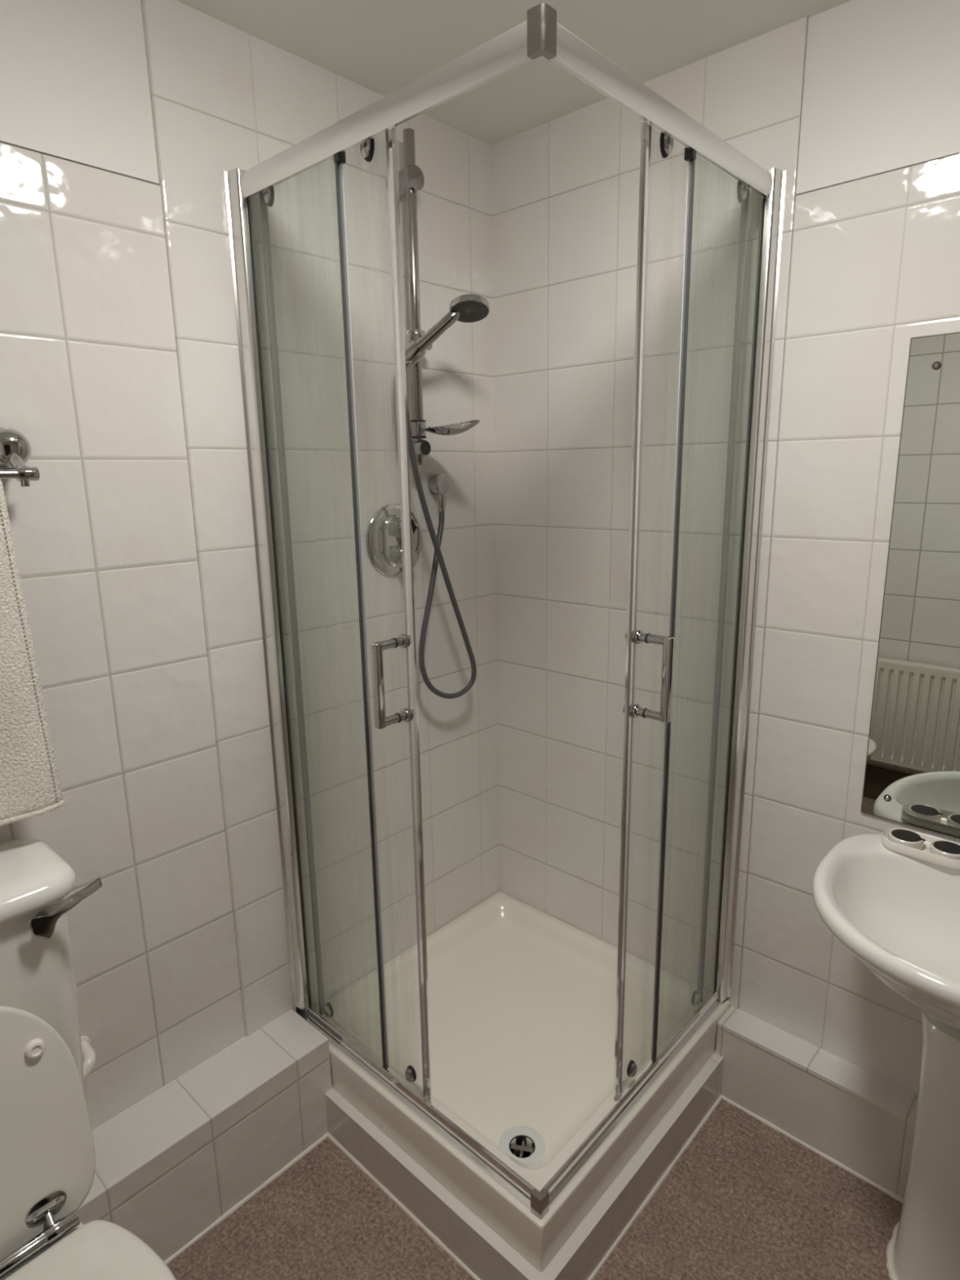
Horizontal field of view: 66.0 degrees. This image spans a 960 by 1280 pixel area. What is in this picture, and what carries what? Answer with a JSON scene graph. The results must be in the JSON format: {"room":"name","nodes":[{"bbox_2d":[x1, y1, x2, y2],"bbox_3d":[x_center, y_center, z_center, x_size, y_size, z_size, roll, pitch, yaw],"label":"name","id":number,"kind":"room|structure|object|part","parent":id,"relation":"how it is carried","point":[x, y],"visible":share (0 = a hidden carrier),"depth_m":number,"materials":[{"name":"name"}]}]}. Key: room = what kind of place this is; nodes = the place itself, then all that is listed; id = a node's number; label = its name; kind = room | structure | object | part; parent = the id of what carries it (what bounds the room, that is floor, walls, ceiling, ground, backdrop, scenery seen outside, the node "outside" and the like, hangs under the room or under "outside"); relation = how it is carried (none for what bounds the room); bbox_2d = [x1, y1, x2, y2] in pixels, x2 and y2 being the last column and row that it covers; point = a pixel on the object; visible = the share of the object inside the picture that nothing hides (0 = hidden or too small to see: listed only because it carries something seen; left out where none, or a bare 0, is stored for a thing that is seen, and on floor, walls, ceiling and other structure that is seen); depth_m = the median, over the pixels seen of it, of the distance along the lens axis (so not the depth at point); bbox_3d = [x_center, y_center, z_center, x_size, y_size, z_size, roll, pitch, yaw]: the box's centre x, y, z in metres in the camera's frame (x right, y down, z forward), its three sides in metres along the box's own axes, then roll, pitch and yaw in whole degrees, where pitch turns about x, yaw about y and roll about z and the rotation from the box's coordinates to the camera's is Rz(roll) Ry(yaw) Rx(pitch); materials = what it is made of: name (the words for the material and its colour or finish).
{"room":"bathroom","nodes":[
{"label":"bathroom","id":0,"kind":"room"},
{"bbox_2d":[0,0,499,1130],"bbox_3d":[-0.682,0.040,1.491,0.100,2.380,2.050,11,17,41],"label":"wall","id":1,"kind":"structure","parent":0,"point":[122,122],"depth_m":1.53,"materials":[{"name":"tile"}]},
{"bbox_2d":[0,426,39,486],"bbox_3d":[-0.933,-0.255,1.023,0.082,0.096,0.582,11,17,41],"label":"towel rail","id":2,"kind":"object","parent":1,"relation":"attached to","point":[15,447],"visible":1,"depth_m":1.20,"materials":[{"name":"silver metal"}]},
{"bbox_2d":[0,479,65,826],"bbox_3d":[-0.864,0.041,1.109,0.058,0.586,0.364,11,17,41],"label":"hand towel","id":3,"kind":"object","parent":2,"relation":"hanging from","point":[30,785],"visible":1,"depth_m":1.22,"materials":[{"name":"beige fabric"}]},
{"bbox_2d":[80,1035,96,1081],"bbox_3d":[-0.770,0.816,1.433,0.046,0.049,0.081,-11,16,-38],"label":"pipe fitting","id":4,"kind":"object","parent":1,"relation":"attached to","point":[89,1055],"visible":0.59,"depth_m":1.43,"materials":[{"name":"white"}]},
{"bbox_2d":[76,1008,332,1261],"bbox_3d":[-0.840,1.161,1.365,0.157,0.255,1.267,11,17,41],"label":"ledge","id":5,"kind":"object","parent":1,"relation":"attached to","point":[168,1166],"depth_m":1.57,"materials":[{"name":"tile"}]},
{"bbox_2d":[365,503,422,577],"bbox_3d":[-0.194,-0.247,1.851,0.062,0.184,0.184,11,17,41],"label":"shower valve","id":6,"kind":"object","parent":1,"relation":"attached to","point":[384,532],"visible":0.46,"depth_m":1.83,"materials":[{"name":"silver metal"}]},
{"bbox_3d":[-0.205,-0.249,1.861,0.013,0.136,0.084,11,17,41],"label":"oval plate","id":7,"kind":"part","parent":6,"relation":"part of","materials":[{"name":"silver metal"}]},
{"bbox_3d":[-0.184,-0.279,1.838,0.041,0.048,0.056,11,17,41],"label":"control knob","id":8,"kind":"part","parent":6,"relation":"part of","materials":[{"name":"silver metal"}]},
{"bbox_3d":[-0.183,-0.213,1.853,0.041,0.048,0.056,11,17,41],"label":"control knob","id":9,"kind":"part","parent":6,"relation":"part of","materials":[{"name":"silver metal"}]},
{"bbox_2d":[386,128,479,465],"bbox_3d":[-0.115,-0.781,1.707,0.224,0.733,0.132,5,14,23],"label":"riser rail","id":10,"kind":"object","parent":1,"relation":"attached to","point":[411,180],"visible":0.82,"depth_m":1.72,"materials":[{"name":"silver metal"}]},
{"bbox_3d":[-0.083,-0.510,1.780,0.182,0.042,0.079,3,13,17],"label":"soap dish","id":11,"kind":"part","parent":10,"relation":"part of","materials":[{"name":"silver metal"}]},
{"bbox_2d":[405,293,489,364],"bbox_3d":[-0.079,-0.703,1.677,0.205,0.142,0.089,-3,13,-8],"label":"shower head","id":12,"kind":"object","parent":10,"relation":"attached to","point":[466,308],"visible":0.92,"depth_m":1.67,"materials":[{"name":"silver metal"}]},
{"bbox_3d":[-0.115,-0.692,1.692,0.141,0.115,0.029,1,13,7],"label":"handle","id":13,"kind":"part","parent":12,"relation":"part of","materials":[{"name":"silver metal"}]},
{"bbox_2d":[405,364,476,698],"bbox_3d":[-0.115,-0.253,1.897,0.083,0.852,0.235,11,17,41],"label":"shower hose","id":14,"kind":"object","parent":12,"relation":"attached to","point":[437,540],"visible":0.9,"depth_m":1.91,"materials":[{"name":"grey"}]},
{"bbox_2d":[428,473,450,511],"bbox_3d":[-0.106,-0.387,1.941,0.033,0.097,0.053,11,17,41],"label":"outlet","id":15,"kind":"object","parent":1,"relation":"attached to","point":[439,484],"visible":1,"depth_m":1.93,"materials":[{"name":"silver metal"}]},
{"bbox_2d":[324,1050,723,1279],"bbox_3d":[0.091,1.099,1.888,0.804,0.115,0.804,11,17,41],"label":"shower plinth","id":16,"kind":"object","parent":1,"relation":"attached to","point":[486,1254],"depth_m":1.55,"materials":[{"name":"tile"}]},
{"bbox_2d":[312,891,729,1271],"bbox_3d":[0.088,0.986,1.877,0.782,0.107,0.782,11,17,41],"label":"shower tray","id":17,"kind":"object","parent":16,"relation":"on","point":[522,998],"visible":0.93,"depth_m":1.79,"materials":[{"name":"white ceramic"}]},
{"bbox_2d":[223,3,786,1219],"bbox_3d":[0.073,0.012,1.639,0.809,1.899,0.809,11,17,41],"label":"shower enclosure","id":18,"kind":"object","parent":17,"relation":"on","point":[541,34],"visible":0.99,"depth_m":1.48,"materials":[{"name":"silver metal"}]},
{"bbox_3d":[-0.456,0.017,1.635,0.036,1.889,0.034,11,17,41],"label":"wall post","id":19,"kind":"part","parent":18,"relation":"part of","materials":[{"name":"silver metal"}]},
{"bbox_3d":[-0.159,0.077,1.373,0.027,0.172,0.093,11,17,41],"label":"handle","id":20,"kind":"part","parent":18,"relation":"part of","materials":[{"name":"silver metal"}]},
{"bbox_3d":[-0.176,-0.830,1.194,0.739,0.049,0.047,11,17,41],"label":"rail","id":21,"kind":"part","parent":18,"relation":"part of","materials":[{"name":"silver metal"}]},
{"bbox_3d":[-0.163,0.976,1.603,0.767,0.042,0.029,11,17,41],"label":"rail","id":22,"kind":"part","parent":18,"relation":"part of","materials":[{"name":"silver metal"}]},
{"bbox_3d":[0.359,0.963,1.622,0.029,0.042,0.767,11,17,41],"label":"rail","id":23,"kind":"part","parent":18,"relation":"part of","materials":[{"name":"silver metal"}]},
{"bbox_3d":[0.315,0.068,1.378,0.093,0.172,0.027,11,17,41],"label":"handle","id":24,"kind":"part","parent":18,"relation":"part of","materials":[{"name":"silver metal"}]},
{"bbox_3d":[0.313,-0.842,1.213,0.047,0.049,0.739,11,17,41],"label":"rail","id":25,"kind":"part","parent":18,"relation":"part of","materials":[{"name":"silver metal"}]},
{"bbox_3d":[0.600,-0.010,1.675,0.034,1.889,0.036,11,17,41],"label":"wall post","id":26,"kind":"part","parent":18,"relation":"part of","materials":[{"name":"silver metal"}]},
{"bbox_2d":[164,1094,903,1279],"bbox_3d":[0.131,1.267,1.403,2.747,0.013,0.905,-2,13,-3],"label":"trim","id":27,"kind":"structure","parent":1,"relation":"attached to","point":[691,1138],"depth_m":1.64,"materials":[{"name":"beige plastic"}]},
{"bbox_2d":[175,0,851,145],"bbox_3d":[0.090,-1.012,0.508,2.250,0.080,2.250,11,17,41],"label":"ceiling","id":28,"kind":"structure","parent":0,"point":[382,46],"depth_m":1.44,"materials":[{"name":"white paint"}]},
{"bbox_2d":[166,1098,902,1279],"bbox_3d":[0.130,1.387,1.051,2.250,0.080,2.250,11,17,41],"label":"floor","id":29,"kind":"structure","parent":0,"point":[745,1199],"depth_m":1.55,"materials":[{"name":"brown carpet"}]},
{"bbox_2d":[0,839,176,1279],"bbox_3d":[-0.695,0.882,1.053,0.696,0.930,0.482,11,17,41],"label":"toilet","id":30,"kind":"object","parent":29,"relation":"on","point":[47,1154],"visible":1,"depth_m":1.14,"materials":[{"name":"white ceramic"}]},
{"bbox_3d":[-0.881,0.418,1.108,0.222,0.044,0.470,11,17,41],"label":"cistern lid","id":31,"kind":"part","parent":30,"relation":"part of","materials":[{"name":"white ceramic"}]},
{"bbox_3d":[-0.655,0.874,1.125,0.028,0.042,0.056,11,17,41],"label":"hinge plate","id":32,"kind":"part","parent":30,"relation":"part of","materials":[{"name":"silver metal"}]},
{"bbox_3d":[-0.751,0.734,1.062,0.090,0.389,0.334,11,17,41],"label":"lid","id":33,"kind":"part","parent":30,"relation":"part of","materials":[{"name":"white plastic"}]},
{"bbox_3d":[-0.660,0.427,1.184,0.107,0.083,0.039,-6,14,-23],"label":"flush lever","id":34,"kind":"part","parent":30,"relation":"part of","materials":[{"name":"silver metal"}]},
{"bbox_3d":[-0.567,0.945,0.938,0.337,0.020,0.360,11,17,41],"label":"seat","id":35,"kind":"part","parent":30,"relation":"part of","materials":[{"name":"white plastic"}]},
{"bbox_2d":[812,833,959,1279],"bbox_3d":[0.861,0.861,1.321,0.568,0.814,0.480,11,17,41],"label":"basin","id":36,"kind":"object","parent":29,"relation":"on","point":[898,914],"visible":0.97,"depth_m":1.36,"materials":[{"name":"white ceramic"}]},
{"bbox_3d":[0.856,0.581,1.258,0.568,0.242,0.480,11,17,41],"label":"bowl","id":37,"kind":"part","parent":36,"relation":"part of","materials":[{"name":"white ceramic"}]},
{"bbox_2d":[881,827,959,869],"bbox_3d":[0.871,0.405,1.439,0.160,0.021,0.078,11,17,41],"label":"oval tray","id":38,"kind":"object","parent":36,"relation":"on","point":[924,854],"visible":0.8,"depth_m":1.43,"materials":[{"name":"white"}]},
{"bbox_2d":[887,828,925,849],"bbox_3d":[0.843,0.395,1.462,0.065,0.021,0.063,11,17,41],"label":"round pot","id":39,"kind":"object","parent":38,"relation":"on","point":[908,837],"visible":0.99,"depth_m":1.45,"materials":[{"name":"white"}]},
{"bbox_3d":[0.842,0.386,1.461,0.052,0.005,0.052,-2,13,-7],"label":"dark lid","id":40,"kind":"part","parent":39,"relation":"part of","materials":[{"name":"black plastic"}]},
{"bbox_2d":[928,840,959,860],"bbox_3d":[0.897,0.405,1.414,0.065,0.021,0.063,11,17,41],"label":"round pot","id":41,"kind":"object","parent":38,"relation":"on","point":[945,848],"visible":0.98,"depth_m":1.41,"materials":[{"name":"white ceramic"}]},
{"bbox_3d":[0.896,0.396,1.413,0.052,0.005,0.052,-2,13,-7],"label":"dark lid","id":42,"kind":"part","parent":41,"relation":"part of","materials":[{"name":"black plastic"}]},
{"bbox_2d":[491,0,959,1095],"bbox_3d":[0.837,0.002,1.549,2.050,2.380,0.100,11,17,41],"label":"wall","id":43,"kind":"structure","parent":0,"point":[858,101],"depth_m":1.70,"materials":[{"name":"tile"}]},
{"bbox_2d":[715,1006,918,1198],"bbox_3d":[1.085,1.130,1.468,1.267,0.207,0.082,11,17,41],"label":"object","id":44,"kind":"structure","parent":43,"relation":"attached to","point":[859,1118],"depth_m":1.70,"materials":[{"name":"tile"}]},
{"bbox_2d":[860,332,959,838],"bbox_3d":[1.011,-0.059,1.298,0.550,0.955,0.010,11,17,41],"label":"wall mirror","id":45,"kind":"object","parent":43,"relation":"attached to","point":[912,774],"visible":1,"depth_m":1.44,"materials":[{"name":"grey mirror"}]}
]}

